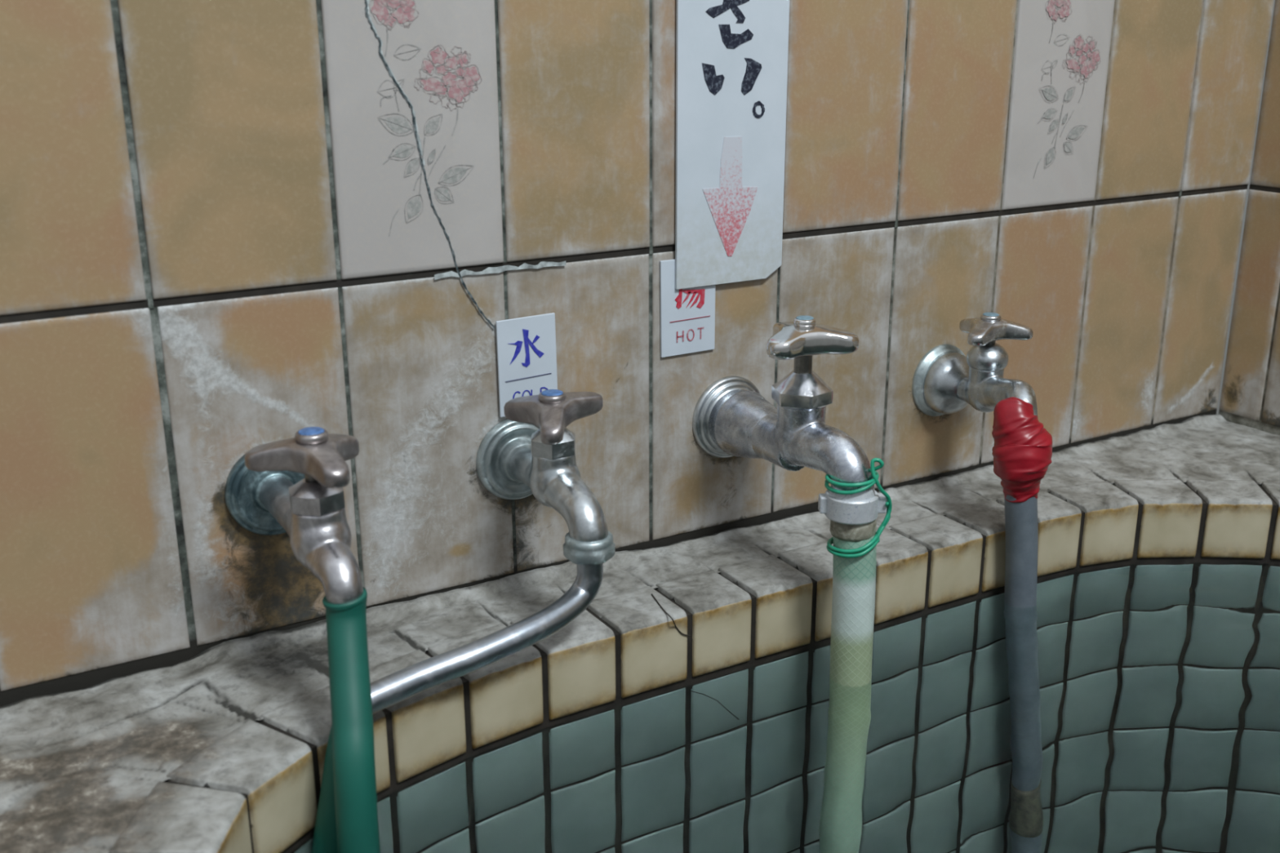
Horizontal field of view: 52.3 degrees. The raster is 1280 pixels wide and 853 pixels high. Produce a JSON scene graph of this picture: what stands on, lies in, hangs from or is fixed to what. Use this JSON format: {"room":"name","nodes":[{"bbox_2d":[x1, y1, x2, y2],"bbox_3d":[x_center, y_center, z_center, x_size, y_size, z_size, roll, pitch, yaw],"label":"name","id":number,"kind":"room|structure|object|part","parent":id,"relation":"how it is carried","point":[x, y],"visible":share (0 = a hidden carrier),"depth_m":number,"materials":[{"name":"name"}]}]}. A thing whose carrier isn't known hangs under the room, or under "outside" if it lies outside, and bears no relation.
{"room":"public bathhouse","nodes":[
{"label":"public bathhouse","id":0,"kind":"room"},
{"bbox_2d":[312,723,337,852],"bbox_3d":[-0.150,0.203,0.655,0.025,0.135,0.059,10,20,28],"label":"garden hose","id":1,"kind":"object","parent":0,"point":[325,836],"visible":0.23,"depth_m":0.64,"materials":[{"name":"green rubber"}]},
{"bbox_2d":[0,0,1274,706],"bbox_3d":[-0.052,-0.189,0.756,1.306,0.620,0.007,-10,20,-29],"label":"wall","id":2,"kind":"structure","parent":0,"point":[228,228],"depth_m":0.76,"materials":[{"name":"tile"}]},
{"bbox_2d":[224,426,363,604],"bbox_3d":[-0.175,0.037,0.672,0.057,0.086,0.129,-10,20,-29],"label":"water tap","id":3,"kind":"object","parent":2,"relation":"attached to","point":[294,486],"visible":1,"depth_m":0.64,"materials":[{"name":"silver metal"}]},
{"bbox_3d":[-0.160,0.016,0.638,0.057,0.018,0.052,-10,20,-29],"label":"handle","id":4,"kind":"part","parent":3,"relation":"part of","materials":[{"name":"metal"}]},
{"bbox_3d":[-0.162,0.022,0.647,0.010,0.016,0.010,-10,20,-29],"label":"stem","id":5,"kind":"part","parent":3,"relation":"part of","materials":[{"name":"metal"}]},
{"bbox_2d":[322,586,380,852],"bbox_3d":[-0.139,0.171,0.637,0.022,0.171,0.078,-4,18,-10],"label":"garden hose","id":6,"kind":"object","parent":3,"relation":"hanging from","point":[351,704],"visible":1,"depth_m":0.62,"materials":[{"name":"green rubber"}]},
{"bbox_2d":[370,389,615,713],"bbox_3d":[-0.098,0.055,0.729,0.188,0.134,0.115,-13,22,-35],"label":"water tap","id":7,"kind":"object","parent":2,"relation":"attached to","point":[531,451],"visible":0.99,"depth_m":0.73,"materials":[{"name":"silver metal"}]},
{"bbox_3d":[-0.044,-0.009,0.749,0.053,0.020,0.058,-10,20,-29],"label":"handle","id":8,"kind":"part","parent":7,"relation":"part of","materials":[{"name":"metal"}]},
{"bbox_2d":[495,312,557,417],"bbox_3d":[-0.068,-0.037,0.788,0.040,0.060,0.002,-10,20,-29],"label":"sign","id":9,"kind":"object","parent":2,"relation":"attached to","point":[526,357],"visible":0.72,"depth_m":0.79,"materials":[{"name":"white plastic"}]},
{"bbox_2d":[0,413,1279,852],"bbox_3d":[0.108,0.385,0.656,1.306,0.455,0.620,-10,20,-29],"label":"ledge","id":10,"kind":"object","parent":2,"relation":"attached to","point":[222,748],"visible":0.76,"depth_m":0.77,"materials":[{"name":"beige tile"}]},
{"bbox_2d":[290,561,1279,852],"bbox_3d":[0.244,0.212,0.630,0.930,0.004,0.525,-10,20,-29],"label":"basin","id":11,"kind":"object","parent":10,"relation":"in","point":[1133,708],"visible":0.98,"depth_m":0.73,"materials":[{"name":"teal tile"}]},
{"bbox_2d":[659,259,715,357],"bbox_3d":[0.031,-0.077,0.838,0.042,0.063,0.002,-10,20,-29],"label":"sign","id":12,"kind":"object","parent":2,"relation":"attached to","point":[687,315],"visible":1,"depth_m":0.84,"materials":[{"name":"white plastic"}]},
{"bbox_2d":[675,0,789,289],"bbox_3d":[0.058,-0.250,0.798,0.083,0.330,0.003,-10,20,-29],"label":"sign","id":13,"kind":"object","parent":2,"relation":"attached to","point":[731,55],"visible":1,"depth_m":0.82,"materials":[{"name":"white paper"}]},
{"bbox_2d":[692,315,874,493],"bbox_3d":[0.093,-0.015,0.812,0.061,0.113,0.146,-10,20,-29],"label":"water tap","id":14,"kind":"object","parent":2,"relation":"attached to","point":[731,417],"visible":0.98,"depth_m":0.79,"materials":[{"name":"silver metal"}]},
{"bbox_3d":[0.100,-0.040,0.796,0.011,0.022,0.011,-10,20,-29],"label":"stem","id":15,"kind":"part","parent":14,"relation":"part of","materials":[{"name":"metal"}]},
{"bbox_3d":[0.096,-0.056,0.794,0.059,0.017,0.057,-10,20,-29],"label":"handle","id":16,"kind":"part","parent":14,"relation":"part of","materials":[{"name":"silver metal"}]},
{"bbox_2d":[817,485,887,524],"bbox_3d":[0.127,0.044,0.777,0.034,0.018,0.032,-16,24,-41],"label":"clamp","id":17,"kind":"object","parent":14,"relation":"attached to","point":[864,508],"visible":0.88,"depth_m":0.77,"materials":[{"name":"metal"}]},
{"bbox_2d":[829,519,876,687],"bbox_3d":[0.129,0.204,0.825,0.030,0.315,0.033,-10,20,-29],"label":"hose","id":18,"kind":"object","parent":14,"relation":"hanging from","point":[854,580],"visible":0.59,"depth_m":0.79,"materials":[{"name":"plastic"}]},
{"bbox_2d":[824,457,892,558],"bbox_3d":[0.128,0.045,0.779,0.037,0.060,0.034,-10,20,-29],"label":"wire","id":19,"kind":"object","parent":14,"relation":"attached to","point":[873,542],"visible":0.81,"depth_m":0.77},
{"bbox_2d":[911,312,1037,416],"bbox_3d":[0.251,-0.035,0.922,0.057,0.087,0.116,-10,20,-29],"label":"water tap","id":20,"kind":"object","parent":2,"relation":"attached to","point":[945,380],"visible":0.82,"depth_m":0.92,"materials":[{"name":"silver metal"}]},
{"bbox_3d":[0.247,-0.061,0.923,0.009,0.010,0.009,-10,20,-29],"label":"stem","id":21,"kind":"part","parent":20,"relation":"part of","materials":[{"name":"metal"}]},
{"bbox_3d":[0.243,-0.071,0.923,0.053,0.016,0.050,-10,20,-29],"label":"handle","id":22,"kind":"part","parent":20,"relation":"part of","materials":[{"name":"silver metal"}]},
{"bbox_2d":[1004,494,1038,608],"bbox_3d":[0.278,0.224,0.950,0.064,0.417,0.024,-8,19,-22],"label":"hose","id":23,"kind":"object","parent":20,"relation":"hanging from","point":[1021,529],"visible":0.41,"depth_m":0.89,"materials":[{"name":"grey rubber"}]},
{"bbox_2d":[991,396,1052,502],"bbox_3d":[0.258,0.015,0.878,0.042,0.070,0.042,-10,20,-29],"label":"tape","id":24,"kind":"object","parent":20,"relation":"attached to","point":[1022,450],"visible":1,"depth_m":0.86,"materials":[{"name":"plastic"}]},
{"bbox_2d":[1218,0,1279,435],"bbox_3d":[0.768,-0.162,0.659,0.005,0.620,1.000,-10,20,-29],"label":"wall","id":25,"kind":"structure","parent":0,"point":[1250,397],"depth_m":1.10,"materials":[{"name":"tile"}]}
]}

